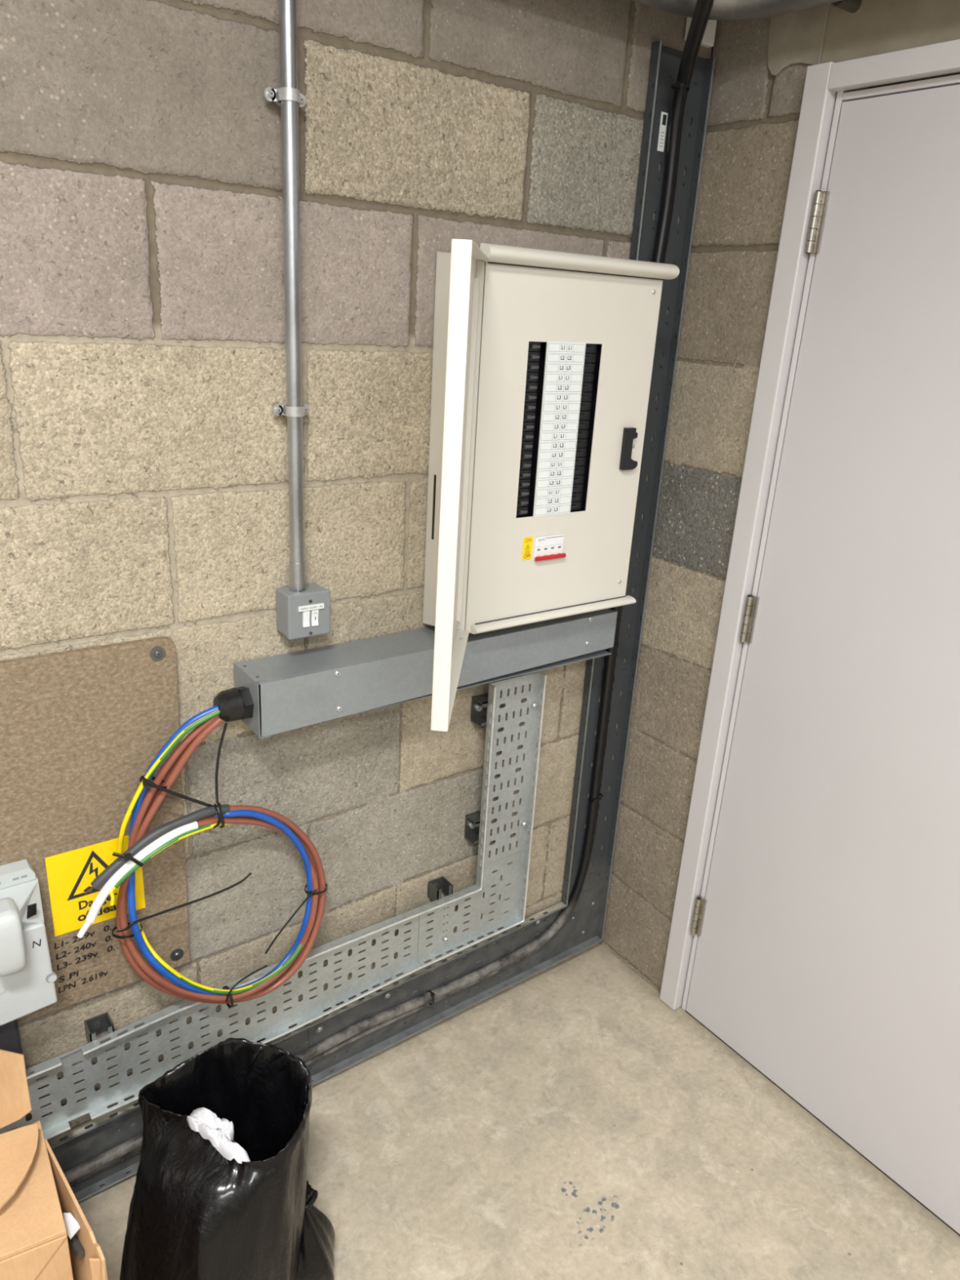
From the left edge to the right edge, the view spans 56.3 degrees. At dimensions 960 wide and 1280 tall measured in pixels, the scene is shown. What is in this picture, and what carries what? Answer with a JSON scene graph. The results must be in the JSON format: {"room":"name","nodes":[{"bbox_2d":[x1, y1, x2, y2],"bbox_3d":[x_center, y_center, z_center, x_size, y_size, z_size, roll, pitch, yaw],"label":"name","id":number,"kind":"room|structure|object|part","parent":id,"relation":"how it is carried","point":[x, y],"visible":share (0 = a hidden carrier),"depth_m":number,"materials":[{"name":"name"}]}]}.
{"room":"electrical room","nodes":[
{"label":"electrical room","id":0,"kind":"room"},
{"bbox_2d":[0,0,711,1186],"bbox_3d":[-0.403,-0.428,1.429,2.050,3.100,0.008,-11,25,-35],"label":"wall","id":1,"kind":"structure","parent":0,"point":[144,488],"depth_m":1.49,"materials":[{"name":"concrete"}]},
{"bbox_2d":[0,635,190,1024],"bbox_3d":[-0.876,0.370,1.367,0.860,0.665,0.022,-11,25,-35],"label":"board","id":2,"kind":"object","parent":1,"relation":"attached to","point":[80,729],"visible":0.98,"depth_m":1.48,"materials":[{"name":"brown wood"}]},
{"bbox_2d":[0,858,57,1025],"bbox_3d":[-0.830,0.512,1.365,0.327,0.245,0.133,-11,25,-35],"label":"isolator switch","id":3,"kind":"object","parent":2,"relation":"attached to","point":[27,976],"visible":1,"depth_m":1.43,"materials":[{"name":"white plastic"}]},
{"bbox_2d":[0,1018,22,1054],"bbox_3d":[-0.822,0.671,1.485,0.105,0.132,0.056,-11,25,-35],"label":"duct","id":4,"kind":"object","parent":3,"relation":"attached to","point":[10,1036],"visible":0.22,"depth_m":1.48,"materials":[{"name":"black plastic"}]},
{"bbox_3d":[-0.855,0.395,1.365,0.322,0.027,0.031,-11,25,-35],"label":"rail","id":5,"kind":"part","parent":3,"relation":"part of","materials":[{"name":"grey plastic"}]},
{"bbox_2d":[44,835,145,936],"bbox_3d":[-0.660,0.421,1.549,0.152,0.157,0.002,-11,25,-35],"label":"warning sticker","id":6,"kind":"object","parent":2,"relation":"attached to","point":[70,873],"visible":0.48,"depth_m":1.53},
{"bbox_2d":[84,1012,114,1043],"bbox_3d":[-0.696,0.717,1.642,0.041,0.040,0.040,-11,25,-35],"label":"bracket","id":7,"kind":"object","parent":1,"relation":"attached to","point":[102,1023],"visible":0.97,"depth_m":1.65,"materials":[{"name":"grey metal"}]},
{"bbox_2d":[263,0,309,591],"bbox_3d":[-0.277,-0.990,1.262,0.051,1.917,0.051,6,20,6],"label":"conduit","id":8,"kind":"object","parent":1,"relation":"attached to","point":[287,96],"visible":1,"depth_m":1.40,"materials":[{"name":"metal"}]},
{"bbox_2d":[275,582,330,639],"bbox_3d":[-0.315,-0.052,1.604,0.082,0.083,0.062,-11,25,-35],"label":"switch box","id":9,"kind":"object","parent":1,"relation":"attached to","point":[306,613],"visible":0.99,"depth_m":1.58,"materials":[{"name":"paint"}]},
{"bbox_2d":[47,40,715,1202],"bbox_3d":[-0.372,0.011,1.610,1.904,2.159,0.024,-11,25,-35],"label":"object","id":10,"kind":"object","parent":1,"relation":"attached to","point":[584,928],"visible":0.57,"depth_m":2.08,"materials":[{"name":"metal"}]},
{"bbox_3d":[-0.290,0.876,2.048,0.220,0.128,0.001,-11,25,-35],"label":"coupler plate","id":11,"kind":"part","parent":10,"relation":"part of","materials":[{"name":"grey metal"}]},
{"bbox_2d":[62,0,710,1182],"bbox_3d":[-0.299,-0.005,1.505,1.768,2.141,0.255,-11,25,-35],"label":"cable","id":12,"kind":"object","parent":10,"relation":"attached to","point":[681,86],"visible":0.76,"depth_m":2.03,"materials":[{"name":"black plastic"}]},
{"bbox_2d":[68,0,714,1186],"bbox_3d":[-0.299,0.005,1.514,1.775,2.156,0.245,-11,25,-35],"label":"cable","id":13,"kind":"object","parent":10,"relation":"attached to","point":[380,1025],"visible":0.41,"depth_m":2.04,"materials":[{"name":"black rubber"}]},
{"bbox_2d":[213,608,617,738],"bbox_3d":[-0.090,0.041,1.783,0.888,0.106,0.117,-11,25,-35],"label":"steel trunking","id":14,"kind":"object","parent":1,"relation":"attached to","point":[273,695],"visible":0.97,"depth_m":1.67,"materials":[{"name":"metal"}]},
{"bbox_2d":[76,705,327,1008],"bbox_3d":[-0.482,0.409,1.612,0.469,0.626,0.086,-11,25,-35],"label":"cable coil","id":15,"kind":"object","parent":14,"relation":"hanging from","point":[141,847],"visible":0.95,"depth_m":1.56,"materials":[{"name":"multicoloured plastic"}]},
{"bbox_2d":[427,875,453,901],"bbox_3d":[-0.091,0.575,2.058,0.041,0.040,0.040,-11,25,-35],"label":"bracket","id":16,"kind":"object","parent":1,"relation":"attached to","point":[435,887],"visible":0.88,"depth_m":2.06,"materials":[{"name":"grey metal"}]},
{"bbox_2d":[464,810,480,845],"bbox_3d":[-0.006,0.432,2.064,0.040,0.058,0.040,-11,25,-35],"label":"bracket","id":17,"kind":"object","parent":1,"relation":"attached to","point":[472,820],"visible":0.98,"depth_m":2.07,"materials":[{"name":"metal"}]},
{"bbox_2d":[471,693,488,727],"bbox_3d":[0.009,0.153,1.960,0.040,0.058,0.040,-11,25,-35],"label":"bracket","id":18,"kind":"object","parent":1,"relation":"attached to","point":[480,702],"visible":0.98,"depth_m":1.97,"materials":[{"name":"metal"}]},
{"bbox_2d":[0,671,546,1140],"bbox_3d":[-0.513,0.524,1.663,1.572,0.692,0.024,-11,25,-35],"label":"cable tray","id":19,"kind":"object","parent":18,"relation":"attached to","point":[275,1025],"visible":0.88,"depth_m":1.94,"materials":[{"name":"metal"}]},
{"bbox_2d":[422,239,679,731],"bbox_3d":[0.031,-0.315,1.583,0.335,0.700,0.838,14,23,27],"label":"electrical panel","id":20,"kind":"object","parent":1,"relation":"attached to","point":[543,359],"visible":1,"depth_m":1.65,"materials":[{"name":"white metal"}]},
{"bbox_3d":[-0.027,-0.245,1.373,0.025,0.644,0.432,4,20,2],"label":"board door","id":21,"kind":"part","parent":20,"relation":"part of","materials":[{"name":"white metal"}]},
{"bbox_2d":[533,533,566,561],"bbox_3d":[0.131,-0.182,1.748,0.073,0.046,0.033,-11,25,-35],"label":"switch","id":22,"kind":"object","parent":20,"relation":"attached to","point":[546,547],"depth_m":1.74,"materials":[{"name":"white plastic"}]},
{"bbox_3d":[0.157,-0.052,1.806,0.421,0.015,0.023,-11,25,-35],"label":"trim","id":23,"kind":"part","parent":20,"relation":"part of","materials":[{"name":"beige metal"}]},
{"bbox_3d":[0.187,-0.661,1.572,0.444,0.027,0.029,-11,25,-35],"label":"trim","id":24,"kind":"part","parent":20,"relation":"part of","materials":[{"name":"beige metal"}]},
{"bbox_2d":[684,17,716,48],"bbox_3d":[0.436,-1.292,1.705,0.070,0.274,0.017,-11,25,-35],"label":"mini trunking","id":25,"kind":"object","parent":1,"relation":"attached to","point":[708,41],"visible":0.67,"depth_m":1.75,"materials":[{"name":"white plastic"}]},
{"bbox_2d":[75,942,959,1279],"bbox_3d":[0.069,1.645,0.463,3.550,0.060,3.520,-11,25,-35],"label":"floor","id":26,"kind":"structure","parent":0,"point":[568,1122],"depth_m":1.89,"materials":[{"name":"concrete"}]},
{"bbox_2d":[0,1049,107,1279],"bbox_3d":[-0.762,0.907,1.197,0.475,0.720,0.264,-8,23,-28],"label":"cardboard box","id":27,"kind":"object","parent":26,"relation":"on","point":[36,1193],"visible":1,"depth_m":1.23,"materials":[{"name":"brown cardboard"}]},
{"bbox_3d":[-0.787,0.779,1.169,0.435,0.004,0.200,-8,23,-28],"label":"panel","id":28,"kind":"part","parent":27,"relation":"part of","materials":[{"name":"cardboard"}]},
{"bbox_2d":[63,1213,79,1239],"bbox_3d":[-0.563,0.801,1.230,0.042,0.002,0.018,19,25,36],"label":"paper scrap","id":29,"kind":"object","parent":27,"relation":"in","point":[72,1226],"visible":0.82,"depth_m":1.23,"materials":[{"name":"white paper"}]},
{"bbox_2d":[67,1234,84,1260],"bbox_3d":[-0.553,0.832,1.231,0.032,0.014,0.014,21,27,40],"label":"pipe offcut","id":30,"kind":"object","parent":27,"relation":"in","point":[74,1242],"visible":0.94,"depth_m":1.23,"materials":[{"name":"grey plastic"}]},
{"bbox_2d":[119,1037,312,1279],"bbox_3d":[-0.432,0.945,1.488,0.331,0.494,0.301,-11,25,-35],"label":"bag","id":31,"kind":"object","parent":26,"relation":"on","point":[196,1213],"visible":0.99,"depth_m":1.43,"materials":[{"name":"black plastic"}]},
{"bbox_2d":[186,1106,250,1163],"bbox_3d":[-0.411,0.799,1.432,0.130,0.077,0.034,15,23,29],"label":"tissue","id":32,"kind":"object","parent":31,"relation":"in","point":[219,1131],"visible":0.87,"depth_m":1.42,"materials":[{"name":"white paper"}]},
{"bbox_2d":[295,1180,334,1279],"bbox_3d":[-0.313,1.056,1.598,0.121,0.215,0.122,-11,25,-35],"label":"bag","id":33,"kind":"object","parent":26,"relation":"on","point":[317,1236],"visible":0.53,"depth_m":1.56,"materials":[{"name":"black plastic"}]},
{"bbox_2d":[600,0,959,1006],"bbox_3d":[1.492,-0.099,0.854,0.250,3.100,3.520,-11,25,-35],"label":"wall","id":34,"kind":"structure","parent":0,"point":[754,113],"depth_m":1.95,"materials":[{"name":"concrete"}]},
{"bbox_2d":[767,3,830,75],"bbox_3d":[0.581,-1.141,1.631,0.006,0.191,0.125,-11,25,-35],"label":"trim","id":35,"kind":"structure","parent":34,"relation":"attached to","point":[797,37],"depth_m":1.64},
{"bbox_2d":[659,39,959,1009],"bbox_3d":[0.838,0.106,1.615,0.030,2.108,1.012,-11,25,-35],"label":"trim","id":36,"kind":"structure","parent":34,"relation":"attached to","point":[823,82],"depth_m":1.82,"materials":[{"name":"white wood"}]},
{"bbox_2d":[681,74,959,1235],"bbox_3d":[0.917,0.123,1.625,0.114,2.085,0.988,-11,25,-35],"label":"trim","id":37,"kind":"structure","parent":34,"relation":"attached to","point":[866,92],"depth_m":1.81,"materials":[{"name":"white wood"}]},
{"bbox_2d":[685,84,959,1234],"bbox_3d":[0.857,0.134,1.626,0.056,2.042,0.924,-11,25,-35],"label":"door","id":38,"kind":"structure","parent":34,"relation":"in","point":[827,922],"depth_m":1.75,"materials":[{"name":"paint"}]},
{"bbox_2d":[831,0,862,13],"bbox_3d":[0.630,-1.136,1.522,0.050,0.113,0.026,-11,25,-35],"label":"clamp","id":39,"kind":"object","parent":34,"relation":"attached to","point":[850,6],"visible":0.9,"depth_m":1.53,"materials":[{"name":"grey metal"}]},
{"bbox_2d":[631,0,841,20],"bbox_3d":[0.400,-0.923,0.945,1.055,0.108,1.253,-11,25,-35],"label":"pipe","id":40,"kind":"object","parent":39,"relation":"attached to","point":[722,10],"visible":0.83,"depth_m":1.57,"materials":[{"name":"metal"}]}
]}

